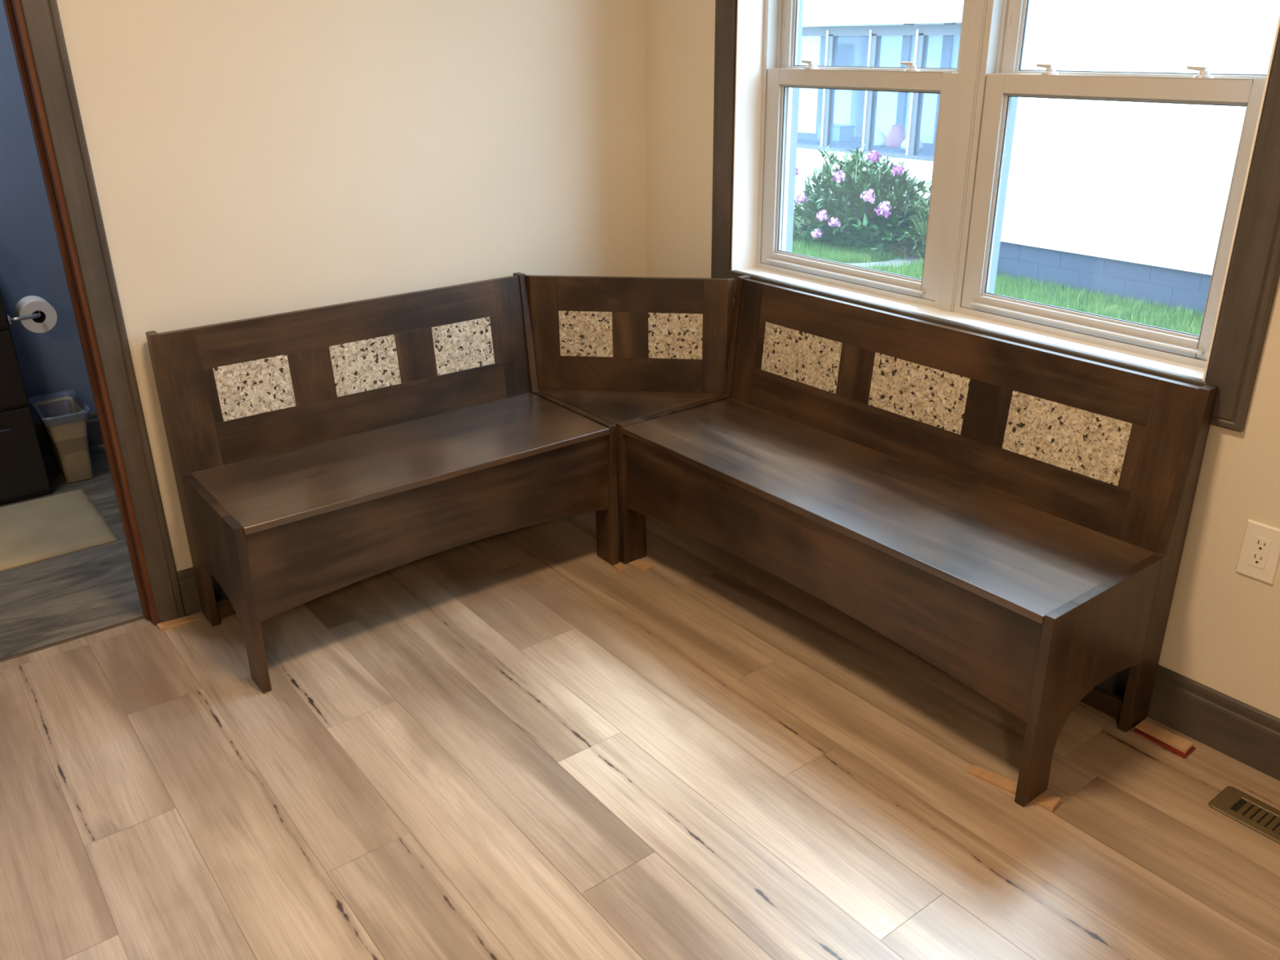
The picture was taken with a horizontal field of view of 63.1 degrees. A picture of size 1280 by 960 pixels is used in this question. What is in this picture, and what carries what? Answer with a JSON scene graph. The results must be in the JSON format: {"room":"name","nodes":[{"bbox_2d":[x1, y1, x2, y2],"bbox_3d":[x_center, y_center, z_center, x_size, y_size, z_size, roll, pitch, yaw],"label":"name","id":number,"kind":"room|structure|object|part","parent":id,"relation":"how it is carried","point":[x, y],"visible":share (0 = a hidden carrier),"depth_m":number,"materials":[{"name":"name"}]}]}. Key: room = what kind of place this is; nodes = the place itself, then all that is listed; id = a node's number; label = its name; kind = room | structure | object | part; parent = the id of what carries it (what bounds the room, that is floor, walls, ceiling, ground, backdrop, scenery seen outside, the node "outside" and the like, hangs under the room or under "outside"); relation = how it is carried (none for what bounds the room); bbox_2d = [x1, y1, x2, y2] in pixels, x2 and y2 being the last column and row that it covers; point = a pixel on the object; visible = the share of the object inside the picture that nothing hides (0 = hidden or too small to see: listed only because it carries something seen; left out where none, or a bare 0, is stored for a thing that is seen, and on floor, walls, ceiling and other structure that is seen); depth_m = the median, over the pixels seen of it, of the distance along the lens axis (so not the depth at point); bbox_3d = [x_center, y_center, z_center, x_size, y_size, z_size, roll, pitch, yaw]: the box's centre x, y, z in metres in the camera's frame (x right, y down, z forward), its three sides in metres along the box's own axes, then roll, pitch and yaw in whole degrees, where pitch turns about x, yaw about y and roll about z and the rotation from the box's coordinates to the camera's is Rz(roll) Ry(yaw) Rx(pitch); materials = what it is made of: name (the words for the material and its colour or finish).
{"room":"dining room","nodes":[
{"label":"dining room","id":0,"kind":"room"},
{"bbox_2d":[0,0,96,422],"bbox_3d":[-2.793,-1.100,3.328,1.940,2.440,0.100,-17,28,-34],"label":"wall","id":1,"kind":"structure","parent":0,"point":[31,264],"depth_m":3.83,"materials":[{"name":"blue paint"}]},
{"bbox_2d":[34,411,103,457],"bbox_3d":[-2.785,-0.011,3.712,1.840,0.135,0.014,-17,28,-34],"label":"baseboard","id":2,"kind":"structure","parent":1,"relation":"attached to","point":[95,437],"depth_m":4.13,"materials":[{"name":"brown wood"}]},
{"bbox_2d":[56,0,646,571],"bbox_3d":[-1.853,-0.597,2.125,4.636,2.440,0.114,-17,28,-34],"label":"wall","id":3,"kind":"structure","parent":0,"point":[249,158],"depth_m":2.81,"materials":[{"name":"beige paint"}]},
{"bbox_2d":[2,0,158,625],"bbox_3d":[-1.724,-0.460,2.281,0.875,2.064,0.126,-17,28,-34],"label":"door frame","id":4,"kind":"structure","parent":3,"relation":"in","point":[13,9],"depth_m":2.53,"materials":[{"name":"dark brown stained wood"},{"name":"reddish-brown stained wood"}]},
{"bbox_2d":[20,0,186,622],"bbox_3d":[-1.688,-0.473,2.223,1.013,2.132,0.018,-17,28,-34],"label":"trim","id":5,"kind":"structure","parent":3,"relation":"attached to","point":[42,18],"depth_m":2.53,"materials":[{"name":"brown wood"}]},
{"bbox_2d":[177,567,227,616],"bbox_3d":[-0.746,0.152,3.274,1.341,0.135,0.014,-17,28,-34],"label":"baseboard","id":6,"kind":"structure","parent":3,"relation":"attached to","point":[186,577],"depth_m":2.91,"materials":[{"name":"brown wood"}]},
{"bbox_2d":[0,444,1279,959],"bbox_3d":[-0.533,1.173,1.130,4.736,0.060,7.260,-17,28,-34],"label":"floor","id":7,"kind":"structure","parent":0,"point":[519,744],"depth_m":2.24,"materials":[{"name":"brown wood"}]},
{"bbox_2d":[0,290,51,504],"bbox_3d":[-2.532,-0.320,3.474,0.789,0.885,0.471,-17,28,-34],"label":"vanity cabinet","id":8,"kind":"object","parent":7,"relation":"on","point":[23,472],"visible":1,"depth_m":3.59,"materials":[{"name":"black paint"}]},
{"bbox_3d":[-2.407,-0.525,3.225,0.750,0.225,0.018,-17,28,-34],"label":"drawer","id":9,"kind":"part","parent":8,"relation":"part of","materials":[{"name":"black paint"}]},
{"bbox_3d":[-2.267,-0.140,3.471,0.295,0.010,0.031,-17,28,-34],"label":"drawer handle","id":10,"kind":"part","parent":8,"relation":"part of","materials":[{"name":"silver metal"}]},
{"bbox_3d":[-2.404,-0.291,3.325,0.750,0.255,0.018,-17,28,-34],"label":"drawer","id":11,"kind":"part","parent":8,"relation":"part of","materials":[{"name":"black paint"}]},
{"bbox_2d":[6,311,40,324],"bbox_3d":[-2.106,-0.564,3.550,0.102,0.034,0.147,-17,28,-34],"label":"paper holder","id":12,"kind":"object","parent":8,"relation":"attached to","point":[37,314],"visible":0.92,"depth_m":3.50,"materials":[{"name":"silver metal"}]},
{"bbox_3d":[-2.109,-0.535,3.482,0.008,0.034,0.034,-17,28,-34],"label":"mounting plate","id":13,"kind":"part","parent":12,"relation":"part of","materials":[{"name":"silver metal"}]},
{"bbox_3d":[-2.108,-0.565,3.554,0.100,0.013,0.136,-17,28,-34],"label":"arm","id":14,"kind":"part","parent":12,"relation":"part of","materials":[{"name":"silver metal"}]},
{"bbox_2d":[14,295,57,333],"bbox_3d":[-2.082,-0.572,3.593,0.112,0.112,0.100,-17,28,-34],"label":"toilet paper roll","id":15,"kind":"object","parent":12,"relation":"hanging from","point":[28,305],"visible":0.86,"depth_m":3.56,"materials":[{"name":"paper"}]},
{"bbox_3d":[-2.401,-0.017,3.443,0.750,0.310,0.018,-17,28,-34],"label":"drawer","id":16,"kind":"part","parent":8,"relation":"part of","materials":[{"name":"black paint"}]},
{"bbox_2d":[0,488,118,570],"bbox_3d":[-2.152,0.203,3.346,0.771,0.015,0.527,-17,28,-34],"label":"bath mat","id":17,"kind":"object","parent":7,"relation":"on","point":[33,531],"visible":1,"depth_m":3.42,"materials":[{"name":"beige fabric"}]},
{"bbox_2d":[27,389,93,482],"bbox_3d":[-2.126,-0.156,3.857,0.162,0.274,0.322,-17,28,-34],"label":"trash bin","id":18,"kind":"object","parent":7,"relation":"on","point":[63,415],"visible":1,"depth_m":3.79,"materials":[{"name":"beige plastic"}]},
{"bbox_2d":[0,615,144,662],"bbox_3d":[-1.716,0.487,2.690,0.845,0.004,0.016,-17,28,-34],"label":"trim","id":19,"kind":"structure","parent":7,"relation":"on","point":[117,624],"depth_m":2.81,"materials":[{"name":"brown wood"}]},
{"bbox_2d":[156,613,201,631],"bbox_3d":[-1.278,0.391,2.890,0.110,0.010,0.032,-17,28,-34],"label":"wood shim","id":20,"kind":"object","parent":7,"relation":"on","point":[162,626],"visible":1,"depth_m":2.88,"materials":[{"name":"brown wood"}]},
{"bbox_2d":[145,271,618,693],"bbox_3d":[-0.652,-0.058,2.896,1.093,0.813,0.494,-17,28,-34],"label":"storage bench","id":21,"kind":"object","parent":7,"relation":"on","point":[315,452],"visible":1,"depth_m":2.82,"materials":[{"name":"brown wood"}]},
{"bbox_3d":[-1.073,0.197,2.647,0.022,0.349,0.318,-17,28,-34],"label":"panel","id":22,"kind":"part","parent":21,"relation":"part of","materials":[{"name":"brown wood"}]},
{"bbox_3d":[-0.950,0.304,2.520,0.022,0.450,0.087,-17,28,-34],"label":"leg","id":23,"kind":"part","parent":21,"relation":"part of","materials":[{"name":"brown wood"}]},
{"bbox_3d":[-0.788,-0.446,2.916,0.873,0.105,0.028,-17,28,-34],"label":"rail","id":24,"kind":"part","parent":21,"relation":"part of","materials":[{"name":"brown wood"}]},
{"bbox_3d":[-0.769,-0.188,3.004,0.873,0.149,0.032,-17,28,-34],"label":"rail","id":25,"kind":"part","parent":21,"relation":"part of","materials":[{"name":"brown wood"}]},
{"bbox_3d":[-0.631,-0.075,2.859,1.047,0.019,0.426,-17,28,-34],"label":"seat","id":26,"kind":"part","parent":21,"relation":"part of","materials":[{"name":"brown wood"}]},
{"bbox_3d":[-0.225,-0.108,3.228,0.022,0.266,0.318,-17,28,-34],"label":"panel","id":27,"kind":"part","parent":21,"relation":"part of","materials":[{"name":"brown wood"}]},
{"bbox_3d":[-0.102,0.038,3.118,0.022,0.450,0.087,-17,28,-34],"label":"leg","id":28,"kind":"part","parent":21,"relation":"part of","materials":[{"name":"brown wood"}]},
{"bbox_2d":[613,561,630,571],"bbox_3d":[-0.060,0.261,3.166,0.042,0.004,0.052,-13,26,-26],"label":"wood shim","id":29,"kind":"object","parent":7,"relation":"on","point":[620,566],"visible":1,"depth_m":3.16,"materials":[{"name":"brown wood"}]},
{"bbox_2d":[525,275,734,561],"bbox_3d":[-0.031,-0.245,3.320,0.454,0.809,0.455,-17,28,-34],"label":"corner bench section","id":30,"kind":"object","parent":7,"relation":"on","point":[615,350],"visible":0.82,"depth_m":3.21,"materials":[{"name":"brown wood"}]},
{"bbox_3d":[-0.068,0.050,3.112,0.016,0.432,0.017,-17,28,-34],"label":"leg","id":31,"kind":"part","parent":30,"relation":"part of","materials":[{"name":"brown wood"}]},
{"bbox_3d":[-0.030,-0.565,3.173,0.447,0.105,0.018,2,23,7],"label":"rail","id":32,"kind":"part","parent":30,"relation":"part of","materials":[{"name":"brown wood"}]},
{"bbox_3d":[-0.027,-0.334,3.272,0.447,0.108,0.018,2,23,7],"label":"rail","id":33,"kind":"part","parent":30,"relation":"part of","materials":[{"name":"brown wood"}]},
{"bbox_3d":[-0.033,-0.275,3.297,0.441,0.019,0.441,-17,28,-34],"label":"seat","id":34,"kind":"part","parent":30,"relation":"part of","materials":[{"name":"brown wood"}]},
{"bbox_2d":[628,559,654,571],"bbox_3d":[0.002,0.254,3.176,0.040,0.008,0.086,-20,30,-38],"label":"wood shim","id":35,"kind":"object","parent":7,"relation":"on","point":[645,566],"visible":1,"depth_m":3.16,"materials":[{"name":"brown wood"}]},
{"bbox_2d":[617,275,1218,806],"bbox_3d":[0.558,0.030,2.655,0.494,0.813,1.404,-17,28,-34],"label":"storage bench","id":36,"kind":"object","parent":7,"relation":"on","point":[1014,517],"visible":1,"depth_m":2.43,"materials":[{"name":"brown wood"}]},
{"bbox_3d":[-0.022,0.037,3.118,0.087,0.450,0.022,-17,28,-34],"label":"leg","id":37,"kind":"part","parent":36,"relation":"part of","materials":[{"name":"brown wood"}]},
{"bbox_3d":[0.136,-0.098,3.193,0.318,0.266,0.022,-17,28,-34],"label":"panel","id":38,"kind":"part","parent":36,"relation":"part of","materials":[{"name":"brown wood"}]},
{"bbox_3d":[0.531,0.012,2.624,0.426,0.019,1.358,-17,28,-34],"label":"seat","id":39,"kind":"part","parent":36,"relation":"part of","materials":[{"name":"brown wood"}]},
{"bbox_3d":[0.708,-0.089,2.730,0.032,0.149,1.184,-17,28,-34],"label":"rail","id":40,"kind":"part","parent":36,"relation":"part of","materials":[{"name":"brown wood"}]},
{"bbox_3d":[0.726,-0.345,2.638,0.028,0.105,1.184,-17,28,-34],"label":"rail","id":41,"kind":"part","parent":36,"relation":"part of","materials":[{"name":"brown wood"}]},
{"bbox_3d":[0.822,0.459,2.108,0.087,0.450,0.022,-17,28,-34],"label":"leg","id":42,"kind":"part","parent":36,"relation":"part of","materials":[{"name":"brown wood"}]},
{"bbox_3d":[0.980,0.363,2.200,0.318,0.349,0.022,-17,28,-34],"label":"panel","id":43,"kind":"part","parent":36,"relation":"part of","materials":[{"name":"brown wood"}]},
{"bbox_2d":[968,764,1017,795],"bbox_3d":[0.769,0.645,2.237,0.121,0.010,0.032,19,30,38],"label":"wood shim","id":44,"kind":"object","parent":7,"relation":"on","point":[1006,784],"visible":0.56,"depth_m":2.24,"materials":[{"name":"brown wood"}]},
{"bbox_2d":[1031,792,1061,812],"bbox_3d":[0.851,0.668,2.178,0.041,0.013,0.046,-20,30,-38],"label":"wood shim","id":45,"kind":"object","parent":7,"relation":"on","point":[1048,802],"visible":1,"depth_m":2.17,"materials":[{"name":"brown wood"}]},
{"bbox_2d":[1133,728,1195,758],"bbox_3d":[1.188,0.588,2.363,0.052,0.006,0.124,-17,28,-34],"label":"wood shim","id":46,"kind":"object","parent":7,"relation":"on","point":[1177,752],"visible":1,"depth_m":2.34,"materials":[{"name":"brown wood"}]},
{"bbox_2d":[1134,720,1194,753],"bbox_3d":[1.189,0.579,2.363,0.042,0.010,0.119,-17,28,-34],"label":"wood shim","id":47,"kind":"object","parent":46,"relation":"on","point":[1184,745],"visible":1,"depth_m":2.35,"materials":[{"name":"brown wood"}]},
{"bbox_2d":[1208,786,1279,844],"bbox_3d":[1.305,0.706,2.087,0.099,0.005,0.289,-17,28,-34],"label":"floor vent","id":48,"kind":"object","parent":7,"relation":"in","point":[1251,812],"visible":1,"depth_m":2.14,"materials":[{"name":"brown metal"}]},
{"bbox_2d":[644,0,1279,718],"bbox_3d":[1.793,-0.222,1.464,0.214,2.690,5.760,-17,28,-34],"label":"wall","id":49,"kind":"structure","parent":0,"point":[1222,634],"depth_m":2.30,"materials":[{"name":"beige paint"}]},
{"bbox_2d":[755,0,971,308],"bbox_3d":[0.627,-1.180,2.786,0.170,1.356,0.742,-17,28,-34],"label":"window","id":50,"kind":"structure","parent":49,"relation":"in","point":[783,77],"depth_m":2.96,"materials":[{"name":"white plastic"}]},
{"bbox_3d":[0.671,-1.193,2.817,0.058,1.356,0.742,-17,28,-34],"label":"exterior frame","id":51,"kind":"part","parent":50,"relation":"part of","materials":[{"name":"white"}]},
{"bbox_3d":[0.574,-0.588,2.989,0.018,0.010,0.596,-17,28,-34],"label":"lift rail","id":52,"kind":"part","parent":50,"relation":"part of","materials":[{"name":"white plastic"}]},
{"bbox_3d":[0.590,-0.838,2.898,0.034,0.565,0.666,-17,28,-34],"label":"sash","id":53,"kind":"part","parent":50,"relation":"part of","materials":[{"name":"white plastic"}]},
{"bbox_3d":[0.618,-1.425,2.676,0.034,0.762,0.666,-17,28,-34],"label":"sash","id":54,"kind":"part","parent":50,"relation":"part of","materials":[{"name":"clear glass"}]},
{"bbox_2d":[939,0,987,311],"bbox_3d":[0.849,-1.069,2.508,0.144,1.322,0.043,-17,28,-34],"label":"trim","id":55,"kind":"structure","parent":49,"relation":"attached to","point":[978,7],"depth_m":2.57,"materials":[{"name":"white plastic"}]},
{"bbox_2d":[711,0,1279,431],"bbox_3d":[0.717,-1.037,2.420,0.018,1.503,1.631,-17,28,-34],"label":"trim","id":56,"kind":"structure","parent":49,"relation":"attached to","point":[1254,274],"depth_m":2.10,"materials":[{"name":"brown wood"}]},
{"bbox_2d":[731,0,1279,381],"bbox_3d":[0.762,-1.044,2.452,0.120,1.334,1.447,-17,28,-34],"label":"trim","id":57,"kind":"structure","parent":49,"relation":"attached to","point":[750,13],"depth_m":2.98,"materials":[{"name":"white paint"}]},
{"bbox_2d":[953,0,1266,368],"bbox_3d":[1.079,-0.953,2.245,0.170,1.356,0.734,-17,28,-34],"label":"window","id":58,"kind":"structure","parent":49,"relation":"in","point":[1002,79],"depth_m":2.43,"materials":[{"name":"white plastic"}]},
{"bbox_3d":[1.123,-0.967,2.276,0.058,1.356,0.734,-17,28,-34],"label":"exterior frame","id":59,"kind":"part","parent":58,"relation":"part of","materials":[{"name":"white"}]},
{"bbox_3d":[1.071,-1.198,2.135,0.034,0.762,0.658,-17,28,-34],"label":"sash","id":60,"kind":"part","parent":58,"relation":"part of","materials":[{"name":"clear glass"}]},
{"bbox_3d":[1.026,-0.362,2.447,0.018,0.010,0.588,-17,28,-34],"label":"lift rail","id":61,"kind":"part","parent":58,"relation":"part of","materials":[{"name":"white plastic"}]},
{"bbox_2d":[1097,664,1279,781],"bbox_3d":[1.769,0.778,1.739,0.014,0.135,5.580,-17,28,-34],"label":"baseboard","id":62,"kind":"structure","parent":49,"relation":"attached to","point":[1246,734],"depth_m":2.32,"materials":[{"name":"brown wood"}]},
{"bbox_2d":[1235,519,1279,584],"bbox_3d":[1.283,0.149,2.155,0.007,0.123,0.076,-17,28,-34],"label":"electrical outlet","id":63,"kind":"object","parent":49,"relation":"attached to","point":[1259,558],"visible":1,"depth_m":2.15,"materials":[{"name":"white plastic"}]},
{"bbox_2d":[1247,535,1271,569],"bbox_3d":[1.281,0.150,2.154,0.003,0.067,0.034,-17,28,-34],"label":"receptacle","id":64,"kind":"object","parent":63,"relation":"attached to","point":[1259,547],"depth_m":2.15,"materials":[{"name":"white plastic"}]},
{"label":"outside","id":65,"kind":"structure","parent":0,"visible":0},
{"bbox_2d":[791,208,1204,335],"bbox_3d":[10.797,-3.783,13.961,29.740,0.100,32.000,-17,28,-34],"label":"ground","id":66,"kind":"structure","parent":65,"point":[802,221],"depth_m":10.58,"materials":[{"name":"green plant"}]},
{"bbox_2d":[792,225,904,257],"bbox_3d":[2.007,-2.500,10.859,0.461,0.120,1.632,-17,28,-34],"label":"groundcover","id":67,"kind":"object","parent":66,"relation":"on","point":[848,241],"visible":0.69,"depth_m":10.62,"materials":[{"name":"green plant"}]},
{"bbox_2d":[792,144,930,259],"bbox_3d":[2.293,-2.954,10.921,1.569,1.135,2.202,-17,28,-34],"label":"bush","id":68,"kind":"object","parent":66,"relation":"on","point":[862,199],"visible":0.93,"depth_m":10.64,"materials":[{"name":"green plant"}]},
{"bbox_2d":[795,166,800,175],"bbox_3d":[1.597,-3.180,10.745,0.116,0.100,0.105,-10,25,-21],"label":"flower","id":69,"kind":"object","parent":68,"relation":"on","point":[797,170],"depth_m":10.73,"materials":[{"name":"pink plant"}]},
{"bbox_2d":[795,192,808,203],"bbox_3d":[1.663,-2.887,10.666,0.137,0.113,0.131,-17,28,-34],"label":"flower","id":70,"kind":"object","parent":68,"relation":"on","point":[800,197],"depth_m":10.65,"materials":[{"name":"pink plant"}]},
{"bbox_2d":[810,228,823,239],"bbox_3d":[1.796,-2.502,10.581,0.119,0.106,0.129,12,26,28],"label":"flower","id":71,"kind":"object","parent":68,"relation":"on","point":[816,234],"depth_m":10.56,"materials":[{"name":"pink plant"}]},
{"bbox_2d":[814,209,829,221],"bbox_3d":[1.834,-2.663,10.502,0.132,0.122,0.120,-17,28,-34],"label":"flower","id":72,"kind":"object","parent":68,"relation":"on","point":[821,215],"depth_m":10.47,"materials":[{"name":"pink plant"}]},
{"bbox_2d":[827,217,840,226],"bbox_3d":[1.936,-2.565,10.364,0.132,0.102,0.123,-17,28,-34],"label":"flower","id":73,"kind":"object","parent":68,"relation":"on","point":[833,221],"depth_m":10.34,"materials":[{"name":"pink plant"}]},
{"bbox_2d":[831,169,845,182],"bbox_3d":[1.938,-2.967,10.169,0.137,0.122,0.134,-17,28,-34],"label":"flower","id":74,"kind":"object","parent":68,"relation":"on","point":[840,175],"depth_m":10.14,"materials":[{"name":"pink plant"}]},
{"bbox_3d":[2.280,-2.975,10.977,0.886,0.965,1.086,-17,28,-34],"label":"stem","id":75,"kind":"part","parent":68,"relation":"part of","materials":[{"name":"green plant"}]},
{"bbox_2d":[860,188,875,204],"bbox_3d":[2.175,-2.711,9.945,0.145,0.134,0.135,3,23,9],"label":"flower","id":76,"kind":"object","parent":68,"relation":"on","point":[868,196],"depth_m":9.92,"materials":[{"name":"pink plant"}]},
{"bbox_2d":[866,150,881,163],"bbox_3d":[2.239,-3.095,9.969,0.142,0.116,0.132,-17,28,-34],"label":"flower","id":77,"kind":"object","parent":68,"relation":"on","point":[872,156],"depth_m":9.95,"materials":[{"name":"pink plant"}]},
{"bbox_2d":[874,206,881,216],"bbox_3d":[2.282,-2.564,9.939,0.089,0.086,0.089,-17,28,-34],"label":"flower","id":78,"kind":"object","parent":68,"relation":"on","point":[878,211],"depth_m":9.91,"materials":[{"name":"pink plant"}]},
{"bbox_2d":[877,200,891,214],"bbox_3d":[2.310,-2.581,9.856,0.142,0.124,0.116,-17,28,-34],"label":"flower","id":79,"kind":"object","parent":68,"relation":"on","point":[883,208],"depth_m":9.83,"materials":[{"name":"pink plant"}]},
{"bbox_2d":[881,210,891,217],"bbox_3d":[2.335,-2.529,9.876,0.092,0.080,0.088,-17,28,-34],"label":"flower","id":80,"kind":"object","parent":68,"relation":"on","point":[886,213],"depth_m":9.85,"materials":[{"name":"pink plant"}]},
{"bbox_2d":[891,164,903,176],"bbox_3d":[2.389,-2.875,9.667,0.133,0.117,0.115,-17,28,-34],"label":"flower","id":81,"kind":"object","parent":68,"relation":"on","point":[897,170],"depth_m":9.64,"materials":[{"name":"pink plant"}]},
{"bbox_2d":[844,253,924,269],"bbox_3d":[2.429,-2.124,10.181,1.907,0.012,0.544,-11,25,-22],"label":"garden path","id":82,"kind":"structure","parent":66,"relation":"on","point":[913,258],"depth_m":10.16,"materials":[{"name":"concrete"}]},
{"bbox_2d":[888,247,906,256],"bbox_3d":[2.598,-2.317,10.568,0.200,0.060,0.100,15,28,32],"label":"brick","id":83,"kind":"object","parent":66,"relation":"on","point":[901,251],"visible":0.32,"depth_m":10.49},
{"bbox_2d":[898,233,924,254],"bbox_3d":[2.848,-2.406,10.603,0.198,0.190,0.388,-21,30,-39],"label":"concrete block","id":84,"kind":"object","parent":66,"relation":"on","point":[912,246],"visible":0.12,"depth_m":10.57,"materials":[{"name":"grey concrete"}]},
{"bbox_2d":[900,211,928,233],"bbox_3d":[2.842,-2.591,10.548,0.198,0.190,0.388,-13,26,-26],"label":"concrete block","id":85,"kind":"object","parent":84,"relation":"on","point":[908,213],"visible":0.13,"depth_m":10.58,"materials":[{"name":"grey concrete"}]},
{"bbox_2d":[895,181,931,261],"bbox_3d":[2.874,-2.650,10.169,0.712,1.030,0.716,-17,28,-34],"label":"bush","id":86,"kind":"object","parent":66,"relation":"on","point":[919,220],"visible":0.26,"depth_m":10.22,"materials":[{"name":"green plant"}]},
{"bbox_3d":[2.890,-2.647,10.189,0.458,0.963,0.407,4,24,10],"label":"stem","id":87,"kind":"part","parent":86,"relation":"part of","materials":[{"name":"green plant"}]},
{"bbox_2d":[794,0,1279,315],"bbox_3d":[7.818,-4.162,8.959,7.852,5.000,19.040,-17,28,-34],"label":"neighbor house","id":88,"kind":"structure","parent":66,"relation":"on","point":[1126,198],"depth_m":8.48,"materials":[{"name":"white"}]},
{"bbox_3d":[2.224,-4.705,12.561,0.019,1.310,0.016,-17,28,-34],"label":"post trim","id":89,"kind":"part","parent":88,"relation":"part of","materials":[{"name":"white"}]},
{"bbox_3d":[2.292,-4.689,12.572,0.090,1.270,0.080,-17,28,-34],"label":"porch post","id":90,"kind":"part","parent":88,"relation":"part of","materials":[{"name":"grey paint"}]},
{"bbox_2d":[816,124,855,142],"bbox_3d":[2.591,-4.602,13.809,0.300,0.190,0.420,-17,28,-34],"label":"storage box","id":91,"kind":"object","parent":88,"relation":"on","point":[841,132],"visible":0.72,"depth_m":13.66,"materials":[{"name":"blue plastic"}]},
{"bbox_3d":[2.891,-5.472,14.805,0.080,1.720,0.920,-17,28,-34],"label":"porch door frame","id":92,"kind":"part","parent":88,"relation":"part of","materials":[{"name":"grey paint"}]},
{"bbox_3d":[2.900,-5.285,14.876,0.010,0.520,0.340,-17,28,-34],"label":"porch door pane","id":93,"kind":"part","parent":88,"relation":"part of","materials":[{"name":"white glass"}]},
{"bbox_3d":[2.893,-5.828,14.644,0.016,0.580,0.340,-17,28,-34],"label":"door panel","id":94,"kind":"part","parent":88,"relation":"part of","materials":[{"name":"blue"}]},
{"bbox_3d":[2.900,-5.433,14.814,0.045,1.620,0.580,-17,28,-34],"label":"porch door","id":95,"kind":"part","parent":88,"relation":"part of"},
{"bbox_3d":[2.315,-4.081,12.810,0.150,0.035,6.340,-17,28,-34],"label":"porch sill","id":96,"kind":"part","parent":88,"relation":"part of","materials":[{"name":"grey paint"}]},
{"bbox_3d":[2.627,-4.504,12.079,0.019,1.310,0.016,-17,28,-34],"label":"post trim","id":97,"kind":"part","parent":88,"relation":"part of","materials":[{"name":"white"}]},
{"bbox_2d":[797,132,935,155],"bbox_3d":[2.854,-4.332,13.868,0.750,0.360,3.900,-17,28,-34],"label":"ledge","id":98,"kind":"structure","parent":88,"relation":"on","point":[928,148],"depth_m":13.45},
{"bbox_3d":[2.695,-4.487,12.089,0.090,1.270,0.080,-17,28,-34],"label":"porch post","id":99,"kind":"part","parent":88,"relation":"part of","materials":[{"name":"grey paint"}]},
{"bbox_2d":[873,130,886,146],"bbox_3d":[2.970,-4.319,13.163,0.220,0.170,0.360,-17,28,-34],"label":"sack","id":100,"kind":"object","parent":88,"relation":"on","point":[879,137],"visible":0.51,"depth_m":13.05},
{"bbox_2d":[884,124,905,147],"bbox_3d":[3.171,-4.260,12.904,0.260,0.260,0.200,15,28,32],"label":"bag","id":101,"kind":"object","parent":88,"relation":"on","point":[895,135],"visible":0.87,"depth_m":12.84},
{"bbox_2d":[900,136,923,149],"bbox_3d":[3.317,-4.106,12.693,0.220,0.140,0.300,-17,28,-34],"label":"sack","id":102,"kind":"object","parent":88,"relation":"on","point":[904,144],"visible":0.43,"depth_m":12.66,"materials":[{"name":"white"}]},
{"bbox_3d":[3.030,-4.302,11.597,0.019,1.310,0.016,-17,28,-34],"label":"post trim","id":103,"kind":"part","parent":88,"relation":"part of","materials":[{"name":"white"}]},
{"bbox_3d":[3.098,-4.286,11.607,0.090,1.270,0.080,-17,28,-34],"label":"porch post","id":104,"kind":"part","parent":88,"relation":"part of","materials":[{"name":"grey paint"}]}
]}

